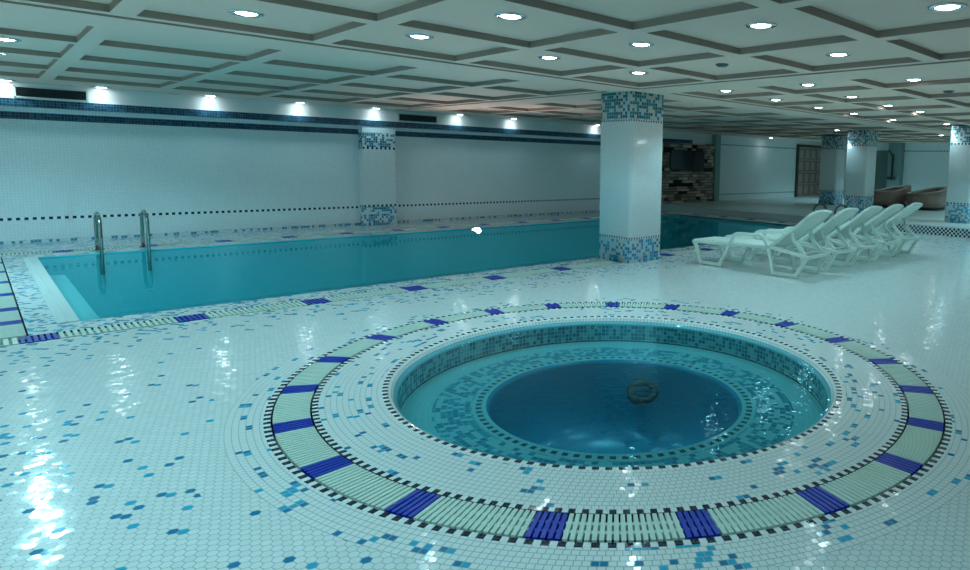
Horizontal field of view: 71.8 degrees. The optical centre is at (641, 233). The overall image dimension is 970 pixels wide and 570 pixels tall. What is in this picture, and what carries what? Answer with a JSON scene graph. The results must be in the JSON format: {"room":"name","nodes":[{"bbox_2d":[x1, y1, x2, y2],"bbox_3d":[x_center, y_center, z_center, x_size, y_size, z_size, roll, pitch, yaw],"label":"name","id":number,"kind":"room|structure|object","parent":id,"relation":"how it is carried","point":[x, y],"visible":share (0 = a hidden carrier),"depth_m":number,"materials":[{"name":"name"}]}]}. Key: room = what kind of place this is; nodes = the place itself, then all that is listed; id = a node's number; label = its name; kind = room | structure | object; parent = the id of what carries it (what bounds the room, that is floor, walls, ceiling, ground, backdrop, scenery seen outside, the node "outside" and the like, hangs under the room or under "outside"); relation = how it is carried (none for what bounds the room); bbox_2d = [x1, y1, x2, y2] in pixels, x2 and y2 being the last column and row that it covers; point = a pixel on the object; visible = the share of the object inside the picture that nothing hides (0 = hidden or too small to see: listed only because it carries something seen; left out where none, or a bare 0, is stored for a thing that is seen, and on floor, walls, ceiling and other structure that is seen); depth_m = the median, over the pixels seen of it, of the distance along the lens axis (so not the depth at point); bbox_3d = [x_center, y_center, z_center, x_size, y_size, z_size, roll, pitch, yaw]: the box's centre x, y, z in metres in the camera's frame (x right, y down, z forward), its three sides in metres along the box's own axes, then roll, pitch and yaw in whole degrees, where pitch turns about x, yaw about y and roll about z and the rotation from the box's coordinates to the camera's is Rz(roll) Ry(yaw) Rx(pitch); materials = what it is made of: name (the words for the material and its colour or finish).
{"room":"indoor swimming pool","nodes":[
{"label":"indoor swimming pool","id":0,"kind":"room"},
{"bbox_2d":[0,106,712,244],"bbox_3d":[-5.439,-1.877,17.527,0.001,3.050,23.900,7,9,43],"label":"wall","id":1,"kind":"structure","parent":0,"point":[59,168],"depth_m":14.10,"materials":[{"name":"white tile"}]},
{"bbox_2d":[13,85,88,101],"bbox_3d":[-10.619,-2.516,11.620,0.025,0.210,1.000,7,9,43],"label":"air vent","id":2,"kind":"object","parent":1,"relation":"attached to","point":[32,92],"visible":1,"depth_m":11.60,"materials":[{"name":"grey metal"}]},
{"bbox_2d":[0,81,692,143],"bbox_3d":[-5.879,-2.937,16.742,0.250,0.430,22.300,7,9,43],"label":"trim","id":3,"kind":"structure","parent":1,"relation":"attached to","point":[100,100],"depth_m":14.27,"materials":[{"name":"paint"}]},
{"bbox_2d":[398,113,437,123],"bbox_3d":[-5.772,-2.970,16.650,0.025,0.210,1.080,7,9,43],"label":"air vent","id":4,"kind":"object","parent":1,"relation":"attached to","point":[403,117],"visible":1,"depth_m":16.64,"materials":[{"name":"grey metal"}]},
{"bbox_2d":[661,142,714,202],"bbox_3d":[1.711,-2.345,24.846,0.164,2.270,3.280,7,9,43],"label":"cladding","id":5,"kind":"object","parent":1,"relation":"attached to","point":[678,186],"visible":0.77,"depth_m":24.86,"materials":[{"name":"black"}]},
{"bbox_2d":[669,150,704,170],"bbox_3d":[1.685,-2.790,24.636,0.204,0.760,2.000,7,9,43],"label":"television","id":6,"kind":"object","parent":5,"relation":"attached to","point":[684,160],"visible":1,"depth_m":24.52,"materials":[{"name":"black plastic"}]},
{"bbox_2d":[712,134,720,200],"bbox_3d":[2.988,-2.662,26.141,0.180,2.670,0.350,7,9,43],"label":"trim","id":7,"kind":"structure","parent":1,"relation":"attached to","point":[716,140],"depth_m":26.05,"materials":[{"name":"teal"}]},
{"bbox_2d":[358,126,396,225],"bbox_3d":[-6.615,-1.447,16.181,0.230,2.440,0.840,7,9,43],"label":"column","id":8,"kind":"structure","parent":0,"point":[377,145],"depth_m":16.06,"materials":[{"name":"tile"}]},
{"bbox_2d":[1,220,945,542],"bbox_3d":[0.117,0.457,11.772,13.404,0.090,16.980,7,9,43],"label":"floor","id":9,"kind":"structure","parent":0,"point":[21,317],"depth_m":3.92,"materials":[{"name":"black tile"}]},
{"bbox_2d":[0,258,25,341],"bbox_3d":[-8.009,0.672,8.002,6.300,0.039,0.250,7,9,43],"label":"overflow grating","id":10,"kind":"object","parent":9,"relation":"on","point":[11,326],"visible":0.99,"depth_m":6.65,"materials":[{"name":"white plastic"}]},
{"bbox_2d":[0,261,619,346],"bbox_3d":[-3.074,0.738,8.345,0.270,0.039,7.520,7,9,43],"label":"overflow grating","id":11,"kind":"object","parent":9,"relation":"on","point":[89,331],"visible":0.82,"depth_m":7.21,"materials":[{"name":"white plastic"}]},
{"bbox_2d":[0,212,679,257],"bbox_3d":[-4.618,-0.171,16.271,0.250,0.039,16.890,7,9,43],"label":"overflow grating","id":12,"kind":"object","parent":9,"relation":"on","point":[73,250],"visible":0.44,"depth_m":13.31,"materials":[{"name":"white plastic"}]},
{"bbox_2d":[273,302,943,542],"bbox_3d":[-0.221,1.126,5.373,4.956,0.036,4.956,7,9,43],"label":"overflow grating","id":13,"kind":"object","parent":9,"relation":"on","point":[296,436],"visible":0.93,"depth_m":3.40,"materials":[{"name":"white plastic"}]},
{"bbox_2d":[312,307,906,513],"bbox_3d":[-0.231,1.644,5.430,4.500,1.070,4.500,7,9,43],"label":"whirlpool","id":14,"kind":"object","parent":9,"relation":"in","point":[596,427],"visible":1,"depth_m":5.33,"materials":[{"name":"tile"}]},
{"bbox_2d":[660,245,738,256],"bbox_3d":[3.079,0.162,14.729,0.270,0.039,8.490,7,9,43],"label":"overflow grating","id":15,"kind":"object","parent":9,"relation":"on","point":[724,246],"visible":0.19,"depth_m":12.48,"materials":[{"name":"white plastic"}]},
{"bbox_2d":[682,213,797,223],"bbox_3d":[3.554,-0.411,20.002,6.300,0.039,0.250,7,9,43],"label":"overflow grating","id":16,"kind":"object","parent":9,"relation":"on","point":[682,213],"visible":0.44,"depth_m":20.36,"materials":[{"name":"white plastic"}]},
{"bbox_2d":[0,210,969,569],"bbox_3d":[0.507,0.676,9.454,20.130,0.001,20.200,7,9,43],"label":"floor","id":17,"kind":"structure","parent":0,"point":[153,447],"depth_m":4.08,"materials":[{"name":"white tile"}]},
{"bbox_2d":[93,212,104,274],"bbox_3d":[-9.156,0.144,10.882,0.620,1.037,0.126,7,9,43],"label":"pool handrail","id":18,"kind":"object","parent":17,"relation":"on","point":[98,233],"visible":1,"depth_m":10.72,"materials":[{"name":"silver metal"}]},
{"bbox_2d":[139,210,151,270],"bbox_3d":[-8.720,0.098,11.334,0.620,1.047,0.126,7,9,43],"label":"pool handrail","id":19,"kind":"object","parent":17,"relation":"on","point":[143,213],"visible":1,"depth_m":11.17,"materials":[{"name":"silver metal"}]},
{"bbox_2d":[22,214,796,323],"bbox_3d":[-2.209,0.634,14.008,5.490,1.068,15.950,7,9,43],"label":"swimming pool","id":20,"kind":"object","parent":17,"relation":"in","point":[73,288],"visible":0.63,"depth_m":13.09,"materials":[{"name":"teal liquid"}]},
{"bbox_2d":[470,227,481,231],"bbox_3d":[-4.081,-0.101,15.920,0.030,0.105,0.325,7,9,43],"label":"pool light","id":21,"kind":"object","parent":20,"relation":"attached to","point":[475,229],"visible":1,"depth_m":15.91,"materials":[{"name":"white metal"}]},
{"bbox_2d":[599,91,663,262],"bbox_3d":[-0.193,-0.974,11.259,0.800,2.852,0.800,7,9,43],"label":"column","id":22,"kind":"structure","parent":17,"relation":"on","point":[631,121],"depth_m":10.95,"materials":[{"name":"tile"}]},
{"bbox_2d":[692,210,831,277],"bbox_3d":[1.911,0.056,10.549,2.244,1.035,0.700,7,9,43],"label":"sun lounger","id":23,"kind":"object","parent":17,"relation":"on","point":[790,238],"visible":1,"depth_m":10.17,"materials":[{"name":"white plastic"}]},
{"bbox_2d":[725,208,858,271],"bbox_3d":[2.549,-0.004,11.210,2.244,1.035,0.700,7,9,43],"label":"sun lounger","id":24,"kind":"object","parent":17,"relation":"on","point":[820,234],"visible":0.63,"depth_m":10.74,"materials":[{"name":"white plastic"}]},
{"bbox_2d":[661,196,969,237],"bbox_3d":[12.280,-0.525,21.658,20.130,0.200,13.800,7,9,43],"label":"platform","id":25,"kind":"object","parent":17,"relation":"on","point":[789,209],"visible":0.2,"depth_m":21.49,"materials":[{"name":"tile"}]},
{"bbox_2d":[818,136,845,204],"bbox_3d":[7.502,-2.493,25.473,0.720,2.670,0.720,7,9,43],"label":"column","id":26,"kind":"structure","parent":25,"relation":"on","point":[832,164],"depth_m":25.20,"materials":[{"name":"tile"}]},
{"bbox_2d":[844,130,877,213],"bbox_3d":[7.112,-2.008,21.021,0.720,2.670,0.720,7,9,43],"label":"column","id":27,"kind":"structure","parent":25,"relation":"on","point":[861,144],"depth_m":20.74,"materials":[{"name":"tile"}]},
{"bbox_2d":[873,185,911,207],"bbox_3d":[9.448,-1.435,24.584,1.320,0.844,1.820,7,9,43],"label":"tub","id":28,"kind":"object","parent":25,"relation":"on","point":[885,197],"visible":0.8,"depth_m":23.93,"materials":[{"name":"brown"}]},
{"bbox_2d":[906,187,946,210],"bbox_3d":[10.443,-1.309,23.636,1.320,0.844,1.820,7,9,43],"label":"tub","id":29,"kind":"object","parent":25,"relation":"on","point":[932,199],"visible":0.91,"depth_m":22.99,"materials":[{"name":"brown"}]},
{"bbox_2d":[945,126,969,223],"bbox_3d":[8.976,-1.643,18.076,0.620,2.670,0.620,7,9,43],"label":"column","id":30,"kind":"structure","parent":25,"relation":"on","point":[957,210],"depth_m":17.85,"materials":[{"name":"tile"}]},
{"bbox_2d":[754,206,882,265],"bbox_3d":[3.186,-0.063,11.871,2.244,1.035,0.700,7,9,43],"label":"sun lounger","id":31,"kind":"object","parent":17,"relation":"on","point":[858,221],"visible":0.44,"depth_m":11.32,"materials":[{"name":"white plastic"}]},
{"bbox_2d":[813,203,826,221],"bbox_3d":[4.919,-0.331,17.863,0.126,1.037,0.800,7,9,43],"label":"pool handrail","id":32,"kind":"object","parent":17,"relation":"on","point":[816,205],"visible":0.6,"depth_m":17.75,"materials":[{"name":"grey metal"}]},
{"bbox_2d":[834,204,846,214],"bbox_3d":[5.373,-0.273,17.430,0.126,1.037,0.800,7,9,43],"label":"pool handrail","id":33,"kind":"object","parent":17,"relation":"on","point":[840,205],"visible":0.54,"depth_m":17.19,"materials":[{"name":"grey metal"}]},
{"bbox_2d":[785,204,903,260],"bbox_3d":[3.823,-0.123,12.532,2.244,1.035,0.700,7,9,43],"label":"sun lounger","id":34,"kind":"object","parent":17,"relation":"on","point":[892,210],"visible":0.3,"depth_m":11.97,"materials":[{"name":"white plastic"}]},
{"bbox_2d":[823,202,922,255],"bbox_3d":[4.460,-0.182,13.193,2.244,1.035,0.700,7,9,43],"label":"sun lounger","id":35,"kind":"object","parent":17,"relation":"on","point":[912,208],"visible":0.38,"depth_m":12.62,"materials":[{"name":"white plastic"}]},
{"bbox_2d":[0,0,969,142],"bbox_3d":[5.346,-2.656,14.093,20.130,0.065,34.000,7,9,43],"label":"ceiling","id":36,"kind":"structure","parent":0,"point":[591,38],"depth_m":7.49,"materials":[{"name":"beige paint"}]},
{"bbox_2d":[0,79,14,81],"bbox_3d":[-10.910,-2.621,11.057,0.280,0.020,0.280,7,9,43],"label":"recessed light","id":37,"kind":"object","parent":36,"relation":"in","point":[6,80],"visible":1,"depth_m":11.01,"materials":[{"name":"silver metal"}]},
{"bbox_2d":[0,37,21,41],"bbox_3d":[-7.197,-2.192,7.295,0.280,0.020,0.280,7,9,43],"label":"recessed light","id":38,"kind":"object","parent":36,"relation":"in","point":[6,39],"visible":1,"depth_m":7.29,"materials":[{"name":"white glass"}]},
{"bbox_2d":[92,86,110,88],"bbox_3d":[-10.024,-2.704,11.976,0.280,0.020,0.280,7,9,43],"label":"recessed light","id":39,"kind":"object","parent":36,"relation":"in","point":[92,86],"visible":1,"depth_m":11.92,"materials":[{"name":"silver metal"}]},
{"bbox_2d":[228,9,264,17],"bbox_3d":[-3.487,-1.936,5.691,0.280,0.020,0.280,7,9,43],"label":"recessed light","id":40,"kind":"object","parent":36,"relation":"in","point":[239,12],"visible":1,"depth_m":5.65,"materials":[{"name":"silver metal"}]},
{"bbox_2d":[405,33,433,39],"bbox_3d":[-2.276,-2.011,6.604,0.280,0.020,0.280,7,9,43],"label":"recessed light","id":41,"kind":"object","parent":36,"relation":"in","point":[419,36],"visible":1,"depth_m":6.56,"materials":[{"name":"silver metal"}]},
{"bbox_2d":[0,0,969,134],"bbox_3d":[3.063,-2.823,15.544,18.121,0.018,30.733,3,7,17],"label":"ceiling beam","id":42,"kind":"structure","parent":36,"relation":"attached to","point":[11,8],"depth_m":8.04,"materials":[{"name":"beige paint"}]},
{"bbox_2d":[494,12,526,20],"bbox_3d":[-1.138,-1.875,5.589,0.280,0.020,0.280,7,9,43],"label":"recessed light","id":43,"kind":"object","parent":36,"relation":"in","point":[511,16],"visible":1,"depth_m":5.55,"materials":[{"name":"silver metal"}]},
{"bbox_2d":[538,55,560,59],"bbox_3d":[-1.119,-2.118,7.790,0.280,0.020,0.280,7,9,43],"label":"recessed light","id":44,"kind":"object","parent":36,"relation":"in","point":[544,57],"visible":1,"depth_m":7.73,"materials":[{"name":"silver metal"}]},
{"bbox_2d":[629,71,648,74],"bbox_3d":[-0.046,-2.222,8.932,0.280,0.020,0.280,7,9,43],"label":"recessed light","id":45,"kind":"object","parent":36,"relation":"in","point":[630,72],"visible":1,"depth_m":8.87,"materials":[{"name":"white glass"}]},
{"bbox_2d":[628,41,653,46],"bbox_3d":[-0.010,-1.984,6.789,0.280,0.020,0.280,7,9,43],"label":"recessed light","id":46,"kind":"object","parent":36,"relation":"in","point":[638,43],"visible":1,"depth_m":6.74,"materials":[{"name":"white glass"}]},
{"bbox_2d":[715,63,728,66],"bbox_3d":[0.997,-2.094,8.050,0.170,0.035,0.170,7,9,43],"label":"ceiling sensor","id":47,"kind":"object","parent":36,"relation":"attached to","point":[717,64],"visible":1,"depth_m":7.99,"materials":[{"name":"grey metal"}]},
{"bbox_2d":[718,89,733,91],"bbox_3d":[1.419,-2.410,10.912,0.280,0.020,0.280,7,9,43],"label":"recessed light","id":48,"kind":"object","parent":36,"relation":"in","point":[724,90],"visible":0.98,"depth_m":10.84,"materials":[{"name":"white glass"}]},
{"bbox_2d":[745,22,776,29],"bbox_3d":[1.058,-1.846,5.744,0.280,0.020,0.280,7,9,43],"label":"recessed light","id":49,"kind":"object","parent":36,"relation":"in","point":[753,25],"visible":1,"depth_m":5.70,"materials":[{"name":"white glass"}]},
{"bbox_2d":[799,83,817,85],"bbox_3d":[2.537,-2.270,9.862,0.280,0.020,0.280,7,9,43],"label":"recessed light","id":50,"kind":"object","parent":36,"relation":"in","point":[802,84],"visible":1,"depth_m":9.77,"materials":[{"name":"silver metal"}]},
{"bbox_2d":[826,52,851,56],"bbox_3d":[2.175,-1.977,7.147,0.280,0.020,0.280,7,9,43],"label":"recessed light","id":51,"kind":"object","parent":36,"relation":"in","point":[832,54],"visible":1,"depth_m":7.10,"materials":[{"name":"silver metal"}]},
{"bbox_2d":[903,78,924,80],"bbox_3d":[3.812,-2.153,9.047,0.280,0.020,0.280,7,9,43],"label":"recessed light","id":52,"kind":"object","parent":36,"relation":"in","point":[907,79],"visible":1,"depth_m":8.98,"materials":[{"name":"silver metal"}]},
{"bbox_2d":[928,2,967,11],"bbox_3d":[2.340,-1.731,4.951,0.280,0.020,0.280,7,9,43],"label":"recessed light","id":53,"kind":"object","parent":36,"relation":"in","point":[947,6],"visible":1,"depth_m":4.91,"materials":[{"name":"silver metal"}]},
{"bbox_2d":[719,135,820,199],"bbox_3d":[6.333,-2.979,29.743,0.001,3.050,10.100,7,9,43],"label":"wall","id":54,"kind":"structure","parent":0,"point":[750,167],"depth_m":28.41,"materials":[{"name":"white paint"}]},
{"bbox_2d":[794,144,820,196],"bbox_3d":[8.207,-3.072,31.617,0.112,2.500,2.500,7,9,43],"label":"door","id":55,"kind":"structure","parent":54,"relation":"in","point":[808,157],"depth_m":31.46,"materials":[{"name":"brown wood"}]},
{"bbox_2d":[843,143,949,195],"bbox_3d":[17.088,-2.389,26.459,20.130,3.050,0.001,7,9,43],"label":"wall","id":56,"kind":"structure","parent":0,"point":[926,165],"depth_m":30.16,"materials":[{"name":"white paint"}]},
{"bbox_2d":[874,151,887,189],"bbox_3d":[11.356,-2.934,31.886,1.850,2.300,0.070,7,9,43],"label":"door","id":57,"kind":"structure","parent":56,"relation":"in","point":[881,156],"depth_m":31.52,"materials":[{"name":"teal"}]},
{"bbox_2d":[887,150,894,179],"bbox_3d":[11.688,-3.217,30.413,0.396,1.400,0.790,7,9,43],"label":"shower","id":58,"kind":"object","parent":56,"relation":"attached to","point":[889,151],"visible":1,"depth_m":30.56,"materials":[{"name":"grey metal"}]},
{"bbox_2d":[886,143,904,187],"bbox_3d":[12.112,-2.994,30.887,0.600,2.670,0.450,7,9,43],"label":"trim","id":59,"kind":"structure","parent":56,"relation":"attached to","point":[898,149],"depth_m":30.66,"materials":[{"name":"teal"}]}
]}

